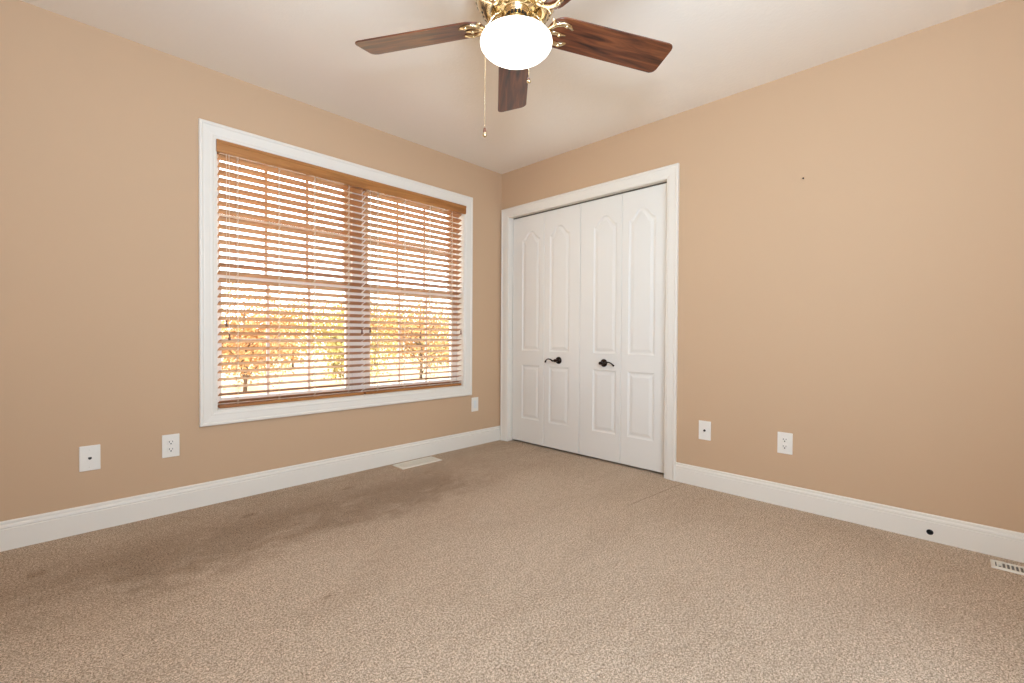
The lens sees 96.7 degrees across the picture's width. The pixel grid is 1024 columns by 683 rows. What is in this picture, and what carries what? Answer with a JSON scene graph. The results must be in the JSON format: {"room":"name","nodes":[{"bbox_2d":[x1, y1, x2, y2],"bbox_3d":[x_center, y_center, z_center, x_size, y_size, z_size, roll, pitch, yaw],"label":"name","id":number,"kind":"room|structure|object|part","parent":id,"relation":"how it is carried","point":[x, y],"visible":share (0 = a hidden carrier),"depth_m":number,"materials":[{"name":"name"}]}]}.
{"room":"empty bedroom","nodes":[
{"label":"empty bedroom","id":0,"kind":"room"},
{"bbox_2d":[0,0,501,521],"bbox_3d":[-1.426,-0.306,2.942,0.150,2.440,3.650,1,1,44],"label":"wall","id":1,"kind":"structure","parent":0,"point":[99,271],"depth_m":2.30,"materials":[{"name":"beige paint"}]},
{"bbox_2d":[79,444,100,471],"bbox_3d":[-2.046,0.565,2.209,0.009,0.121,0.076,1,1,44],"label":"jack plate","id":2,"kind":"object","parent":1,"relation":"attached to","point":[89,456],"visible":1,"depth_m":2.21,"materials":[{"name":"white plastic"}]},
{"bbox_2d":[162,433,179,457],"bbox_3d":[-1.824,0.557,2.437,0.010,0.121,0.076,1,1,44],"label":"outlet","id":3,"kind":"object","parent":1,"relation":"attached to","point":[170,447],"visible":1,"depth_m":2.43,"materials":[{"name":"white plastic"}]},
{"bbox_2d":[167,439,174,444],"bbox_3d":[-1.823,0.538,2.435,0.004,0.028,0.034,1,1,44],"label":"receptacle","id":4,"kind":"object","parent":3,"relation":"attached to","point":[169,441],"depth_m":2.43,"materials":[{"name":"white plastic"}]},
{"bbox_2d":[167,447,174,451],"bbox_3d":[-1.823,0.577,2.436,0.004,0.028,0.034,1,1,44],"label":"receptacle","id":5,"kind":"object","parent":3,"relation":"attached to","point":[169,449],"depth_m":2.43,"materials":[{"name":"white plastic"}]},
{"bbox_2d":[0,426,499,551],"bbox_3d":[-1.322,0.851,2.954,0.014,0.129,3.500,1,1,44],"label":"baseboard","id":6,"kind":"structure","parent":1,"relation":"attached to","point":[39,528],"depth_m":2.55,"materials":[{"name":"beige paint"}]},
{"bbox_2d":[198,118,472,426],"bbox_3d":[-1.089,-0.382,3.272,0.172,1.697,1.978,1,1,44],"label":"window","id":7,"kind":"structure","parent":1,"relation":"in","point":[210,414],"depth_m":3.02,"materials":[{"name":"white paint"}]},
{"bbox_2d":[222,286,310,393],"bbox_3d":[-1.446,-0.009,2.956,0.005,0.700,0.763,1,1,44],"label":"grille","id":8,"kind":"object","parent":7,"relation":"attached to","point":[307,391],"depth_m":2.93,"materials":[{"name":"white plastic"}]},
{"bbox_2d":[220,171,343,277],"bbox_3d":[-1.465,-0.749,2.969,0.005,0.699,0.763,1,1,44],"label":"grille","id":9,"kind":"object","parent":7,"relation":"attached to","point":[265,251],"depth_m":2.96,"materials":[{"name":"white plastic"}]},
{"bbox_3d":[-1.468,-0.749,2.972,0.030,0.779,0.847,1,1,44],"label":"sash","id":10,"kind":"part","parent":7,"relation":"part of","materials":[{"name":"clear glass"}]},
{"bbox_3d":[-1.449,-0.009,2.959,0.030,0.780,0.847,1,1,44],"label":"sash","id":11,"kind":"part","parent":7,"relation":"part of","materials":[{"name":"white plastic"}]},
{"bbox_2d":[217,152,363,407],"bbox_3d":[-1.371,-0.371,2.929,0.065,1.504,0.890,1,1,44],"label":"window blind","id":12,"kind":"object","parent":7,"relation":"attached to","point":[223,157],"visible":0.99,"depth_m":2.87,"materials":[{"name":"beige wood"}]},
{"bbox_3d":[-1.639,-0.598,2.615,0.005,0.950,0.002,1,1,44],"label":"pull cord","id":13,"kind":"part","parent":12,"relation":"part of","materials":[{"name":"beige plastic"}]},
{"bbox_3d":[-1.629,-0.559,2.626,0.005,1.028,0.002,1,1,44],"label":"pull cord","id":14,"kind":"part","parent":12,"relation":"part of","materials":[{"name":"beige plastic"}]},
{"bbox_3d":[-1.620,-0.357,2.683,0.052,1.443,0.011,1,1,44],"label":"ladder cord","id":15,"kind":"part","parent":12,"relation":"part of","materials":[{"name":"beige fabric"}]},
{"bbox_3d":[-1.460,-0.358,2.847,0.052,1.443,0.011,1,1,44],"label":"ladder cord","id":16,"kind":"part","parent":12,"relation":"part of","materials":[{"name":"beige fabric"}]},
{"bbox_3d":[-1.380,0.372,2.944,0.050,0.018,0.887,1,1,44],"label":"rail","id":17,"kind":"part","parent":12,"relation":"part of","materials":[{"name":"brown wood"}]},
{"bbox_3d":[-1.308,-0.359,3.003,0.052,1.443,0.011,1,1,44],"label":"ladder cord","id":18,"kind":"part","parent":12,"relation":"part of","materials":[{"name":"beige fabric"}]},
{"bbox_3d":[-1.145,-0.360,3.171,0.052,1.443,0.011,1,1,44],"label":"ladder cord","id":19,"kind":"part","parent":12,"relation":"part of","materials":[{"name":"beige fabric"}]},
{"bbox_2d":[216,139,465,213],"bbox_3d":[-1.025,-1.108,3.212,0.013,0.069,1.820,1,1,44],"label":"blind valance","id":20,"kind":"object","parent":7,"relation":"attached to","point":[225,147],"visible":1,"depth_m":3.01,"materials":[{"name":"brown wood"}]},
{"bbox_3d":[-0.811,-0.754,3.648,0.030,0.779,0.836,1,1,44],"label":"sash","id":21,"kind":"part","parent":7,"relation":"part of","materials":[{"name":"clear glass"}]},
{"bbox_2d":[368,203,448,288],"bbox_3d":[-0.808,-0.754,3.645,0.005,0.699,0.752,1,1,44],"label":"grille","id":22,"kind":"object","parent":7,"relation":"attached to","point":[396,203],"depth_m":3.68,"materials":[{"name":"white plastic"}]},
{"bbox_3d":[-0.792,-0.014,3.635,0.030,0.780,0.836,1,1,44],"label":"sash","id":23,"kind":"part","parent":7,"relation":"part of","materials":[{"name":"white plastic"}]},
{"bbox_2d":[362,189,461,393],"bbox_3d":[-0.745,-0.376,3.573,0.065,1.504,0.883,1,1,44],"label":"window blind","id":24,"kind":"object","parent":7,"relation":"attached to","point":[370,193],"visible":1,"depth_m":3.52,"materials":[{"name":"beige wood"}]},
{"bbox_3d":[-1.013,-0.588,3.259,0.005,0.978,0.002,1,1,44],"label":"pull cord","id":25,"kind":"part","parent":24,"relation":"part of","materials":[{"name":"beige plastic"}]},
{"bbox_3d":[-0.991,-0.362,3.329,0.052,1.443,0.011,1,1,44],"label":"ladder cord","id":26,"kind":"part","parent":24,"relation":"part of","materials":[{"name":"beige fabric"}]},
{"bbox_3d":[-0.833,-0.363,3.492,0.052,1.443,0.011,1,1,44],"label":"ladder cord","id":27,"kind":"part","parent":24,"relation":"part of","materials":[{"name":"beige fabric"}]},
{"bbox_3d":[-0.755,0.367,3.587,0.050,0.018,0.880,1,1,44],"label":"rail","id":28,"kind":"part","parent":24,"relation":"part of","materials":[{"name":"brown wood"}]},
{"bbox_3d":[-0.672,-0.364,3.658,0.052,1.443,0.011,1,1,44],"label":"ladder cord","id":29,"kind":"part","parent":24,"relation":"part of","materials":[{"name":"beige fabric"}]},
{"bbox_3d":[-0.517,-0.365,3.817,0.052,1.443,0.011,1,1,44],"label":"ladder cord","id":30,"kind":"part","parent":24,"relation":"part of","materials":[{"name":"beige fabric"}]},
{"bbox_2d":[398,296,426,382],"bbox_3d":[-0.789,-0.014,3.632,0.005,0.700,0.752,1,1,44],"label":"grille","id":31,"kind":"object","parent":7,"relation":"attached to","point":[399,308],"depth_m":3.54,"materials":[{"name":"white plastic"}]},
{"bbox_3d":[-0.506,-0.386,3.944,0.070,1.519,0.025,1,1,44],"label":"frame","id":32,"kind":"part","parent":7,"relation":"part of","materials":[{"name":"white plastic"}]},
{"bbox_2d":[471,397,477,411],"bbox_3d":[-0.324,0.549,3.981,0.008,0.121,0.076,1,1,44],"label":"outlet","id":33,"kind":"object","parent":1,"relation":"attached to","point":[474,401],"visible":1,"depth_m":3.97,"materials":[{"name":"white plastic"}]},
{"bbox_2d":[0,440,1023,682],"bbox_3d":[0.654,1.006,1.557,5.100,0.120,4.550,1,1,44],"label":"floor","id":34,"kind":"structure","parent":0,"point":[500,561],"depth_m":1.72,"materials":[{"name":"beige carpet"}]},
{"bbox_2d":[392,456,440,468],"bbox_3d":[-0.708,0.906,3.425,0.140,0.014,0.345,1,1,44],"label":"floor vent","id":35,"kind":"object","parent":34,"relation":"in","point":[405,465],"visible":1,"depth_m":3.41,"materials":[{"name":"beige metal"}]},
{"bbox_2d":[399,457,437,466],"bbox_3d":[-0.708,0.908,3.425,0.100,0.005,0.301,1,1,44],"label":"grille","id":36,"kind":"object","parent":35,"relation":"attached to","point":[426,460],"depth_m":3.41,"materials":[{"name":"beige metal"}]},
{"bbox_2d":[990,559,1023,574],"bbox_3d":[2.170,0.946,1.827,0.345,0.014,0.090,1,1,44],"label":"floor vent","id":37,"kind":"object","parent":34,"relation":"in","point":[996,564],"visible":1,"depth_m":1.91,"materials":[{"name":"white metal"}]},
{"bbox_2d":[996,561,1023,571],"bbox_3d":[2.169,0.947,1.827,0.311,0.005,0.068,1,1,44],"label":"grille","id":38,"kind":"object","parent":37,"relation":"attached to","point":[1000,565],"depth_m":1.91,"materials":[{"name":"white metal"}]},
{"bbox_2d":[21,0,1005,173],"bbox_3d":[0.669,-1.554,1.522,5.100,0.120,4.550,1,1,44],"label":"ceiling","id":39,"kind":"structure","parent":0,"point":[305,51],"depth_m":2.39,"materials":[{"name":"beige paint"}]},
{"bbox_2d":[355,0,672,137],"bbox_3d":[0.019,-1.136,1.682,1.280,0.728,1.284,1,1,44],"label":"ceiling fan","id":40,"kind":"object","parent":39,"relation":"hanging from","point":[515,37],"visible":1,"depth_m":1.77,"materials":[{"name":"brown wood"}]},
{"bbox_3d":[-0.364,-1.215,1.827,0.537,0.042,0.147,2,1,17],"label":"fan blade","id":41,"kind":"part","parent":40,"relation":"part of","materials":[{"name":"brown wood"}]},
{"bbox_3d":[-0.102,-0.999,1.723,0.003,0.378,0.003,1,1,44],"label":"pull chain","id":42,"kind":"part","parent":40,"relation":"part of","materials":[{"name":"gold metal"}]},
{"bbox_3d":[0.006,-1.209,2.111,0.147,0.042,0.537,0,1,-1],"label":"fan blade","id":43,"kind":"part","parent":40,"relation":"part of","materials":[{"name":"brown wood"}]},
{"bbox_3d":[0.016,-1.101,1.716,0.271,0.100,0.271,1,1,44],"label":"globe","id":44,"kind":"part","parent":40,"relation":"part of","materials":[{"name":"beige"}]},
{"bbox_3d":[0.258,-1.198,1.400,0.147,0.042,0.537,0,1,-37],"label":"fan blade","id":45,"kind":"part","parent":40,"relation":"part of","materials":[{"name":"brown wood"}]},
{"bbox_3d":[0.390,-1.200,1.847,0.537,0.042,0.147,1,1,-19],"label":"fan blade","id":46,"kind":"part","parent":40,"relation":"part of","materials":[{"name":"brown wood"}]},
{"bbox_2d":[502,0,1023,532],"bbox_3d":[1.268,-0.289,2.951,4.000,2.440,0.120,1,1,44],"label":"wall","id":47,"kind":"structure","parent":0,"point":[866,308],"depth_m":2.35,"materials":[{"name":"beige paint"}]},
{"bbox_2d":[512,204,580,453],"bbox_3d":[0.263,-0.103,3.891,0.746,2.000,0.095,1,1,44],"label":"door","id":48,"kind":"structure","parent":47,"relation":"in","point":[546,245],"depth_m":3.87,"materials":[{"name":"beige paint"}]},
{"bbox_3d":[0.367,0.157,3.767,0.060,0.060,0.061,1,1,44],"label":"handle","id":49,"kind":"part","parent":48,"relation":"part of","materials":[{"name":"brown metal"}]},
{"bbox_2d":[500,163,679,480],"bbox_3d":[0.540,-0.137,3.645,1.664,2.107,0.142,1,1,44],"label":"trim","id":50,"kind":"structure","parent":47,"relation":"attached to","point":[669,174],"depth_m":3.25,"materials":[{"name":"beige paint"}]},
{"bbox_2d":[579,183,666,472],"bbox_3d":[0.797,-0.093,3.371,0.739,2.000,0.095,1,1,44],"label":"door","id":51,"kind":"structure","parent":47,"relation":"in","point":[623,277],"depth_m":3.36,"materials":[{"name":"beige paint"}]},
{"bbox_3d":[0.681,0.164,3.462,0.060,0.060,0.061,1,1,44],"label":"handle","id":52,"kind":"part","parent":51,"relation":"part of","materials":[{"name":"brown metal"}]},
{"bbox_2d":[699,420,710,440],"bbox_3d":[1.227,0.567,2.904,0.076,0.121,0.016,1,1,44],"label":"jack plate","id":53,"kind":"object","parent":47,"relation":"attached to","point":[704,426],"visible":1,"depth_m":2.90,"materials":[{"name":"white plastic"}]},
{"bbox_2d":[777,432,792,454],"bbox_3d":[1.552,0.579,2.592,0.076,0.121,0.010,1,1,44],"label":"outlet","id":54,"kind":"object","parent":47,"relation":"attached to","point":[784,440],"visible":1,"depth_m":2.59,"materials":[{"name":"white plastic"}]},
{"bbox_2d":[781,437,787,442],"bbox_3d":[1.551,0.559,2.591,0.034,0.028,0.004,1,1,44],"label":"receptacle","id":55,"kind":"object","parent":54,"relation":"attached to","point":[783,439],"depth_m":2.59,"materials":[{"name":"white plastic"}]},
{"bbox_2d":[781,444,787,448],"bbox_3d":[1.550,0.598,2.591,0.034,0.028,0.004,1,1,44],"label":"receptacle","id":56,"kind":"object","parent":54,"relation":"attached to","point":[783,446],"depth_m":2.59,"materials":[{"name":"white plastic"}]},
{"bbox_2d":[675,462,1023,562],"bbox_3d":[1.816,0.881,2.334,2.021,0.124,0.014,1,1,44],"label":"baseboard","id":57,"kind":"structure","parent":47,"relation":"attached to","point":[998,542],"depth_m":2.33,"materials":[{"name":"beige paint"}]},
{"bbox_2d":[926,529,932,534],"bbox_3d":[1.987,0.904,2.166,0.025,0.025,0.014,1,1,44],"label":"cable grommet","id":58,"kind":"object","parent":57,"relation":"attached to","point":[930,532],"visible":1,"depth_m":2.17,"materials":[{"name":"black plastic"}]},
{"label":"outside","id":59,"kind":"structure","parent":0,"visible":0},
{"bbox_2d":[222,343,448,396],"bbox_3d":[-21.928,0.991,32.416,69.400,0.100,90.000,1,1,44],"label":"lawn","id":60,"kind":"structure","parent":59,"point":[319,370],"depth_m":16.24,"materials":[{"name":"white"}]},
{"bbox_2d":[221,299,241,359],"bbox_3d":[-12.593,-0.651,17.744,3.802,3.738,3.812,1,1,44],"label":"autumn tree","id":61,"kind":"object","parent":60,"relation":"on","point":[224,299],"visible":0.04,"depth_m":18.84,"materials":[{"name":"orange plant"}]},
{"bbox_2d":[221,283,306,391],"bbox_3d":[-6.923,-0.210,11.811,2.668,3.086,2.692,1,1,44],"label":"autumn tree","id":62,"kind":"object","parent":60,"relation":"on","point":[275,344],"visible":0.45,"depth_m":11.80,"materials":[{"name":"orange plant"}]},
{"bbox_2d":[221,285,323,374],"bbox_3d":[-8.544,-0.533,15.896,3.183,3.602,3.191,1,1,44],"label":"autumn tree","id":63,"kind":"object","parent":60,"relation":"on","point":[304,303],"visible":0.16,"depth_m":16.06,"materials":[{"name":"orange plant"}]},
{"bbox_2d":[247,289,332,366],"bbox_3d":[-10.025,-0.790,20.820,3.795,3.963,3.813,1,1,44],"label":"autumn tree","id":64,"kind":"object","parent":60,"relation":"on","point":[279,289],"visible":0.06,"depth_m":20.80,"materials":[{"name":"orange plant"}]},
{"bbox_2d":[292,293,397,381],"bbox_3d":[-4.699,-0.183,13.414,2.651,3.016,2.689,1,1,44],"label":"autumn tree","id":65,"kind":"object","parent":60,"relation":"on","point":[335,305],"visible":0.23,"depth_m":13.27,"materials":[{"name":"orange plant"}]},
{"bbox_2d":[313,292,403,366],"bbox_3d":[-6.020,-0.551,18.046,3.193,3.610,3.199,1,1,44],"label":"autumn tree","id":66,"kind":"object","parent":60,"relation":"on","point":[381,319],"visible":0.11,"depth_m":17.64,"materials":[{"name":"orange plant"}]},
{"bbox_2d":[335,295,418,362],"bbox_3d":[-7.080,-1.126,23.534,3.806,4.598,3.813,1,1,44],"label":"autumn tree","id":67,"kind":"object","parent":60,"relation":"on","point":[376,295],"visible":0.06,"depth_m":23.26,"materials":[{"name":"orange plant"}]},
{"bbox_2d":[370,296,448,377],"bbox_3d":[-3.161,-0.314,15.827,2.782,3.232,2.792,1,1,44],"label":"autumn tree","id":68,"kind":"object","parent":60,"relation":"on","point":[420,304],"visible":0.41,"depth_m":15.72,"materials":[{"name":"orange plant"}]},
{"bbox_2d":[378,282,448,365],"bbox_3d":[-3.934,-0.907,20.758,3.402,4.274,3.409,1,1,44],"label":"autumn tree","id":69,"kind":"object","parent":60,"relation":"on","point":[435,282],"visible":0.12,"depth_m":20.53,"materials":[{"name":"orange plant"}]},
{"bbox_2d":[413,289,446,358],"bbox_3d":[-4.528,-0.979,26.598,3.797,4.253,3.756,1,1,44],"label":"autumn tree","id":70,"kind":"object","parent":60,"relation":"on","point":[434,289],"visible":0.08,"depth_m":26.24,"materials":[{"name":"orange plant"}]}
]}

